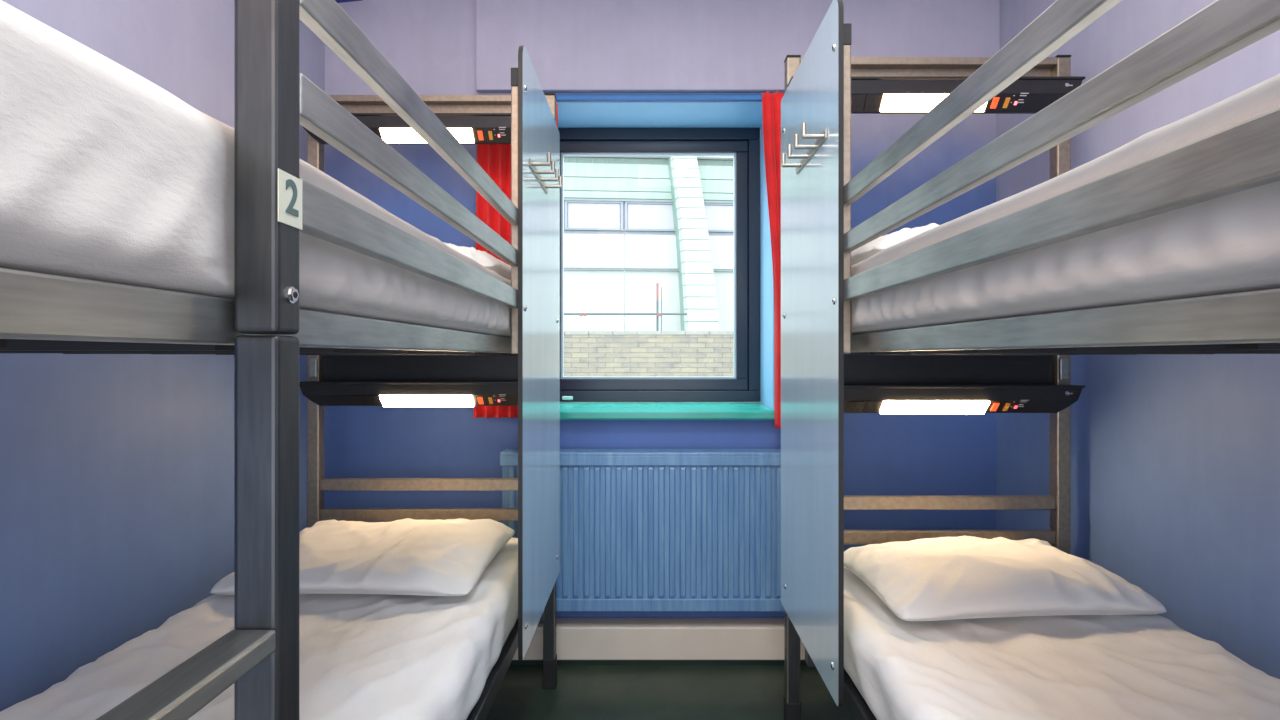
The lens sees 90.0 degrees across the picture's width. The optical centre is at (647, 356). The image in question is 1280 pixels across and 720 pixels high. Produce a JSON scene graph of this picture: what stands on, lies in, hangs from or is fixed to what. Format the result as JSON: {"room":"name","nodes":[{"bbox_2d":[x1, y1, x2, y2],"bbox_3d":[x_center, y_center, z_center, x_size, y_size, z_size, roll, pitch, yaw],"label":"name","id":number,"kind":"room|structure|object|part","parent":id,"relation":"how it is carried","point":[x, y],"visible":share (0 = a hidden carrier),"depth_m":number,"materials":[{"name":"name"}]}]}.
{"room":"dormitory","nodes":[
{"label":"dormitory","id":0,"kind":"room"},
{"bbox_2d":[0,0,324,710],"bbox_3d":[-1.318,-0.105,0.580,0.100,2.650,3.860,0,0,0],"label":"wall","id":1,"kind":"structure","parent":0,"point":[117,470],"depth_m":1.54,"materials":[{"name":"paint"}]},
{"bbox_2d":[335,0,361,2],"bbox_3d":[-1.194,-1.407,2.445,0.148,0.047,0.130,0,0,0],"label":"trim","id":2,"kind":"structure","parent":1,"relation":"attached to","point":[337,1],"depth_m":2.50,"materials":[{"name":"blue paint"}]},
{"bbox_2d":[325,0,995,617],"bbox_3d":[0.049,-0.105,2.680,2.833,2.650,0.340,0,0,0],"label":"wall","id":3,"kind":"structure","parent":0,"point":[431,44],"depth_m":2.51,"materials":[{"name":"blue paint"}]},
{"bbox_2d":[500,449,783,610],"bbox_3d":[0.039,0.688,2.447,1.184,0.663,0.123,0,0,0],"label":"radiator","id":4,"kind":"object","parent":3,"relation":"attached to","point":[641,529],"visible":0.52,"depth_m":2.39,"materials":[{"name":"blue metal"}]},
{"bbox_3d":[0.039,0.381,2.437,1.184,0.050,0.102,0,0,0],"label":"casing","id":5,"kind":"part","parent":4,"relation":"part of","materials":[{"name":"blue paint"}]},
{"bbox_2d":[512,618,804,659],"bbox_3d":[0.049,1.083,2.462,2.633,0.126,0.095,0,0,0],"label":"baseboard","id":6,"kind":"structure","parent":3,"relation":"attached to","point":[576,638],"depth_m":2.42,"materials":[{"name":"beige paint"}]},
{"bbox_2d":[510,660,806,664],"bbox_3d":[0.049,1.158,2.470,2.633,0.024,0.080,0,0,0],"label":"trim","id":7,"kind":"structure","parent":3,"relation":"attached to","point":[513,662],"depth_m":2.43,"materials":[{"name":"black"}]},
{"bbox_2d":[555,94,761,127],"bbox_3d":[0.003,-1.019,2.672,0.989,0.022,0.336,0,0,0],"label":"trim","id":8,"kind":"structure","parent":3,"relation":"attached to","point":[555,94],"depth_m":2.50,"materials":[{"name":"blue paint"}]},
{"bbox_2d":[558,128,759,401],"bbox_3d":[0.003,-0.402,2.810,0.975,1.198,0.090,0,0,0],"label":"window","id":9,"kind":"structure","parent":3,"relation":"in","point":[743,144],"depth_m":2.81,"materials":[{"name":"black metal"}]},
{"bbox_3d":[-0.348,0.178,2.782,0.047,0.016,0.034,0,0,0],"label":"handle","id":10,"kind":"part","parent":9,"relation":"part of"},
{"bbox_2d":[556,95,761,100],"bbox_3d":[0.020,-0.991,2.477,1.360,0.018,0.065,0,0,0],"label":"track","id":11,"kind":"object","parent":3,"relation":"attached to","point":[559,97],"visible":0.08,"depth_m":2.44,"materials":[{"name":"blue paint"}]},
{"bbox_2d":[474,104,557,417],"bbox_3d":[-0.499,-0.365,2.423,0.319,1.191,0.040,0,0,0],"label":"curtain","id":12,"kind":"object","parent":11,"relation":"hanging from","point":[494,159],"visible":0.09,"depth_m":2.43,"materials":[{"name":"red fabric"}]},
{"bbox_2d":[762,91,783,428],"bbox_3d":[0.569,-0.368,2.423,0.274,1.276,0.038,0,0,0],"label":"curtain","id":13,"kind":"object","parent":11,"relation":"hanging from","point":[771,103],"visible":0.09,"depth_m":2.42,"materials":[{"name":"red fabric"}]},
{"bbox_2d":[556,101,773,408],"bbox_3d":[0.003,-0.394,2.651,0.991,1.228,0.285,0,0,0],"label":"window reveal","id":14,"kind":"structure","parent":3,"relation":"attached to","point":[570,113],"depth_m":2.65,"materials":[{"name":"blue paint"}]},
{"bbox_2d":[560,402,773,419],"bbox_3d":[0.001,0.220,2.620,0.971,0.044,0.349,0,0,0],"label":"windowsill","id":15,"kind":"structure","parent":3,"relation":"attached to","point":[568,410],"depth_m":2.45,"materials":[{"name":"teal paint"}]},
{"bbox_2d":[476,0,999,92],"bbox_3d":[0.348,-1.232,2.495,2.033,0.395,0.030,0,0,0],"label":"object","id":16,"kind":"structure","parent":3,"relation":"attached to","point":[573,46],"depth_m":2.48,"materials":[{"name":"purple paint"}]},
{"bbox_2d":[485,665,853,719],"bbox_3d":[0.049,1.200,0.580,2.833,0.060,3.860,0,0,0],"label":"floor","id":17,"kind":"structure","parent":0,"point":[581,692],"depth_m":2.21,"materials":[{"name":"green plastic"}]},
{"bbox_2d":[0,0,561,719],"bbox_3d":[-0.732,0.120,1.231,0.944,2.100,2.134,0,0,0],"label":"bunk bed","id":18,"kind":"object","parent":17,"relation":"on","point":[352,360],"visible":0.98,"depth_m":0.71,"materials":[{"name":"metal"}]},
{"bbox_2d":[0,0,510,337],"bbox_3d":[-0.745,-0.139,1.214,0.809,0.170,2.020,0,0,0],"label":"mattress","id":19,"kind":"object","parent":18,"relation":"on","point":[107,174],"visible":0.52,"depth_m":0.45,"materials":[{"name":"white fabric"}]},
{"bbox_2d":[443,242,510,280],"bbox_3d":[-0.765,-0.291,1.954,0.674,0.112,0.466,0,0,0],"label":"pillow","id":20,"kind":"object","parent":19,"relation":"on","point":[484,258],"visible":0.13,"depth_m":1.82,"materials":[{"name":"white fabric"}]},
{"bbox_3d":[-0.383,-0.032,1.211,0.022,0.041,2.086,0,0,0],"label":"rail","id":21,"kind":"part","parent":18,"relation":"part of","materials":[{"name":"metal"}]},
{"bbox_2d":[0,537,517,719],"bbox_3d":[-0.764,0.694,1.214,0.792,0.179,2.023,0,0,0],"label":"mattress","id":22,"kind":"object","parent":18,"relation":"on","point":[362,656],"visible":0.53,"depth_m":1.34,"materials":[{"name":"white fabric"}]},
{"bbox_2d":[209,518,514,595],"bbox_3d":[-0.780,0.556,1.884,0.684,0.104,0.565,0,0,0],"label":"pillow","id":23,"kind":"object","parent":22,"relation":"on","point":[407,556],"visible":0.83,"depth_m":1.73,"materials":[{"name":"white fabric"}]},
{"bbox_3d":[-0.348,0.220,0.586,0.040,1.900,0.040,0,0,0],"label":"ladder post","id":24,"kind":"part","parent":18,"relation":"part of","materials":[{"name":"metal"}]},
{"bbox_3d":[-0.327,-0.143,0.586,0.001,0.047,0.039,0,0,0],"label":"number plate","id":25,"kind":"part","parent":18,"relation":"part of","materials":[{"name":"white plastic"}]},
{"bbox_3d":[-1.181,0.123,2.275,0.042,2.094,0.042,0,0,0],"label":"head post","id":26,"kind":"part","parent":18,"relation":"part of","materials":[{"name":"metal"}]},
{"bbox_2d":[299,381,517,406],"bbox_3d":[-0.765,0.129,2.223,0.874,0.089,0.065,0,0,0],"label":"lamp","id":27,"kind":"object","parent":18,"relation":"attached to","point":[317,393],"depth_m":2.20,"materials":[{"name":"black metal"}]},
{"bbox_3d":[-0.337,-0.147,1.115,0.018,0.046,1.018,0,0,0],"label":"guard rail","id":28,"kind":"part","parent":18,"relation":"part of","materials":[{"name":"metal"}]},
{"bbox_3d":[-0.337,-0.250,1.115,0.018,0.040,1.018,0,0,0],"label":"guard rail","id":29,"kind":"part","parent":18,"relation":"part of","materials":[{"name":"metal"}]},
{"bbox_3d":[-0.337,-0.354,1.115,0.018,0.041,1.018,0,0,0],"label":"guard rail","id":30,"kind":"part","parent":18,"relation":"part of","materials":[{"name":"metal"}]},
{"bbox_3d":[-0.765,0.559,2.274,0.790,0.041,0.024,0,0,0],"label":"head rail","id":31,"kind":"part","parent":18,"relation":"part of","materials":[{"name":"brown wood"}]},
{"bbox_3d":[-0.765,0.453,2.274,0.790,0.041,0.024,0,0,0],"label":"head rail","id":32,"kind":"part","parent":18,"relation":"part of","materials":[{"name":"brown wood"}]},
{"bbox_3d":[-0.765,-0.912,2.270,0.790,0.023,0.030,0,0,0],"label":"head rail","id":33,"kind":"part","parent":18,"relation":"part of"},
{"bbox_3d":[-0.765,0.042,2.281,0.790,0.096,0.014,0,0,0],"label":"head panel","id":34,"kind":"part","parent":18,"relation":"part of","materials":[{"name":"black plastic"}]},
{"bbox_3d":[-0.765,-0.872,2.290,0.790,0.084,0.010,0,0,0],"label":"head rail","id":35,"kind":"part","parent":18,"relation":"part of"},
{"bbox_2d":[303,113,554,143],"bbox_3d":[-0.765,-0.791,2.223,0.874,0.089,0.065,0,0,0],"label":"lamp","id":36,"kind":"object","parent":18,"relation":"attached to","point":[468,128],"depth_m":2.20,"materials":[{"name":"black metal"}]},
{"bbox_3d":[-0.383,0.808,1.211,0.022,0.047,2.086,0,0,0],"label":"rail","id":37,"kind":"part","parent":18,"relation":"part of","materials":[{"name":"metal"}]},
{"bbox_3d":[-0.338,-0.348,1.644,0.020,0.680,0.040,0,0,0],"label":"guard post","id":38,"kind":"part","parent":18,"relation":"part of","materials":[{"name":"silver metal"}]},
{"bbox_3d":[-0.314,-0.518,1.847,0.004,0.020,0.297,0,0,0],"label":"hook rail","id":39,"kind":"part","parent":18,"relation":"part of","materials":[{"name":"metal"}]},
{"bbox_3d":[-0.322,-0.017,1.952,0.012,1.570,0.677,0,0,0],"label":"panel","id":40,"kind":"part","parent":18,"relation":"part of","materials":[{"name":"clear glass"}]},
{"bbox_3d":[-0.349,0.123,2.275,0.042,2.094,0.042,0,0,0],"label":"head post","id":41,"kind":"part","parent":18,"relation":"part of","materials":[{"name":"metal"}]},
{"bbox_2d":[781,0,1279,719],"bbox_3d":[0.832,0.120,0.983,0.944,2.100,2.061,0,0,0],"label":"bunk bed","id":42,"kind":"object","parent":17,"relation":"on","point":[1020,364],"visible":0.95,"depth_m":1.41,"materials":[{"name":"metal"}]},
{"bbox_3d":[0.449,0.123,1.990,0.042,2.094,0.042,0,0,0],"label":"head post","id":43,"kind":"part","parent":42,"relation":"part of","materials":[{"name":"metal"}]},
{"bbox_3d":[0.413,-0.518,1.633,0.004,0.020,0.297,0,0,0],"label":"hook rail","id":44,"kind":"part","parent":42,"relation":"part of","materials":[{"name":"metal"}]},
{"bbox_3d":[0.422,-0.017,1.702,0.012,1.570,0.607,0,0,0],"label":"panel","id":45,"kind":"part","parent":42,"relation":"part of","materials":[{"name":"clear glass"}]},
{"bbox_3d":[0.438,-0.348,1.429,0.020,0.680,0.040,0,0,0],"label":"guard post","id":46,"kind":"part","parent":42,"relation":"part of","materials":[{"name":"silver metal"}]},
{"bbox_3d":[0.483,0.808,0.963,0.022,0.047,2.013,0,0,0],"label":"rail","id":47,"kind":"part","parent":42,"relation":"part of","materials":[{"name":"metal"}]},
{"bbox_3d":[0.865,-0.912,1.985,0.790,0.023,0.030,0,0,0],"label":"head rail","id":48,"kind":"part","parent":42,"relation":"part of","materials":[{"name":"brown wood"}]},
{"bbox_2d":[787,76,1084,113],"bbox_3d":[0.865,-0.791,1.938,0.874,0.089,0.065,0,0,0],"label":"lamp","id":49,"kind":"object","parent":42,"relation":"attached to","point":[869,94],"depth_m":1.92,"materials":[{"name":"black metal"}]},
{"bbox_3d":[0.865,0.042,1.996,0.790,0.096,0.014,0,0,0],"label":"head panel","id":50,"kind":"part","parent":42,"relation":"part of","materials":[{"name":"black plastic"}]},
{"bbox_3d":[0.865,0.559,1.989,0.790,0.041,0.024,0,0,0],"label":"head rail","id":51,"kind":"part","parent":42,"relation":"part of","materials":[{"name":"brown wood"}]},
{"bbox_3d":[0.865,0.453,1.989,0.790,0.041,0.024,0,0,0],"label":"head rail","id":52,"kind":"part","parent":42,"relation":"part of","materials":[{"name":"brown wood"}]},
{"bbox_3d":[0.865,-0.872,2.005,0.790,0.084,0.010,0,0,0],"label":"head rail","id":53,"kind":"part","parent":42,"relation":"part of","materials":[{"name":"brown wood"}]},
{"bbox_2d":[844,385,1084,413],"bbox_3d":[0.865,0.129,1.938,0.874,0.089,0.065,0,0,0],"label":"lamp","id":54,"kind":"object","parent":42,"relation":"attached to","point":[882,399],"depth_m":1.92,"materials":[{"name":"black metal"}]},
{"bbox_3d":[0.437,-0.354,0.901,0.018,0.041,1.015,0,0,0],"label":"guard rail","id":55,"kind":"part","parent":42,"relation":"part of","materials":[{"name":"metal"}]},
{"bbox_3d":[1.281,0.123,1.990,0.042,2.094,0.042,0,0,0],"label":"head post","id":56,"kind":"part","parent":42,"relation":"part of","materials":[{"name":"metal"}]},
{"bbox_2d":[844,567,1279,719],"bbox_3d":[0.864,0.694,0.969,0.789,0.180,1.941,0,0,0],"label":"mattress","id":57,"kind":"object","parent":42,"relation":"on","point":[1145,666],"visible":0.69,"depth_m":1.29,"materials":[{"name":"white fabric"}]},
{"bbox_2d":[844,535,1166,620],"bbox_3d":[0.885,0.551,1.689,0.655,0.114,0.436,0,0,-4],"label":"pillow","id":58,"kind":"object","parent":57,"relation":"on","point":[960,577],"visible":0.98,"depth_m":1.54,"materials":[{"name":"white fabric"}]},
{"bbox_3d":[0.437,-0.147,0.901,0.018,0.046,1.015,0,0,0],"label":"guard rail","id":59,"kind":"part","parent":42,"relation":"part of","materials":[{"name":"metal"}]},
{"bbox_3d":[0.437,-0.250,0.901,0.018,0.040,1.015,0,0,0],"label":"guard rail","id":60,"kind":"part","parent":42,"relation":"part of","materials":[{"name":"metal"}]},
{"bbox_2d":[851,74,1279,334],"bbox_3d":[0.846,-0.140,0.969,0.810,0.172,1.940,0,0,0],"label":"mattress","id":61,"kind":"object","parent":42,"relation":"on","point":[1230,243],"visible":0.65,"depth_m":0.63,"materials":[{"name":"white fabric"}]},
{"bbox_2d":[851,222,946,265],"bbox_3d":[0.875,-0.292,1.679,0.674,0.114,0.466,0,0,0],"label":"pillow","id":62,"kind":"object","parent":61,"relation":"on","point":[881,243],"visible":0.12,"depth_m":1.54,"materials":[{"name":"white fabric"}]},
{"bbox_3d":[0.483,-0.032,0.963,0.022,0.041,2.013,0,0,0],"label":"rail","id":63,"kind":"part","parent":42,"relation":"part of","materials":[{"name":"metal"}]},
{"bbox_2d":[996,0,1279,678],"bbox_3d":[1.415,-0.105,0.580,0.100,2.650,3.860,0,0,0],"label":"wall","id":64,"kind":"structure","parent":0,"point":[1175,458],"depth_m":1.69,"materials":[{"name":"paint"}]},
{"bbox_3d":[0.000,1.570,23.950,60.000,0.200,42.100,0,0,0],"label":"ground","id":65,"kind":"structure","parent":0,"visible":0},
{"bbox_2d":[564,283,686,330],"bbox_3d":[-1.411,-0.074,14.007,4.528,3.089,0.094,0,0,0],"label":"rail","id":66,"kind":"object","parent":65,"relation":"on","point":[657,313],"visible":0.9,"depth_m":13.98,"materials":[{"name":"metal"}]},
{"bbox_3d":[-1.411,-0.941,14.000,4.528,0.044,0.044,0,0,0],"label":"rail","id":67,"kind":"part","parent":66,"relation":"part of","materials":[{"name":"grey metal"}]},
{"bbox_2d":[564,331,733,376],"bbox_3d":[0.018,0.494,11.960,12.036,1.952,0.260,0,0,0],"label":"brick wall","id":68,"kind":"structure","parent":65,"relation":"on","point":[586,353],"depth_m":11.85,"materials":[{"name":"beige brick"}]},
{"bbox_2d":[564,156,733,330],"bbox_3d":[-0.024,-2.514,19.440,20.000,8.629,3.694,0,0,-4],"label":"building","id":69,"kind":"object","parent":65,"relation":"on","point":[668,221],"visible":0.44,"depth_m":18.23,"materials":[{"name":"white"}]},
{"bbox_3d":[-1.536,-4.021,18.230,1.471,0.700,0.013,0,0,-4],"label":"pane","id":70,"kind":"part","parent":69,"relation":"part of","materials":[{"name":"white glass"}]},
{"bbox_3d":[0.046,-0.846,18.439,20.000,5.291,0.300,0,0,-4],"label":"panel","id":71,"kind":"part","parent":69,"relation":"part of","materials":[{"name":"white glass"}]},
{"bbox_3d":[0.057,-4.043,18.290,20.000,0.886,0.100,0,0,-4],"label":"band trim","id":72,"kind":"part","parent":69,"relation":"part of","materials":[{"name":"white"}]},
{"bbox_3d":[0.167,-4.021,18.349,1.486,0.700,0.013,0,0,-4],"label":"pane","id":73,"kind":"part","parent":69,"relation":"part of","materials":[{"name":"white glass"}]},
{"bbox_3d":[2.205,-4.021,18.492,1.514,0.700,0.013,0,0,-4],"label":"pane","id":74,"kind":"part","parent":69,"relation":"part of","materials":[{"name":"white glass"}]}
]}

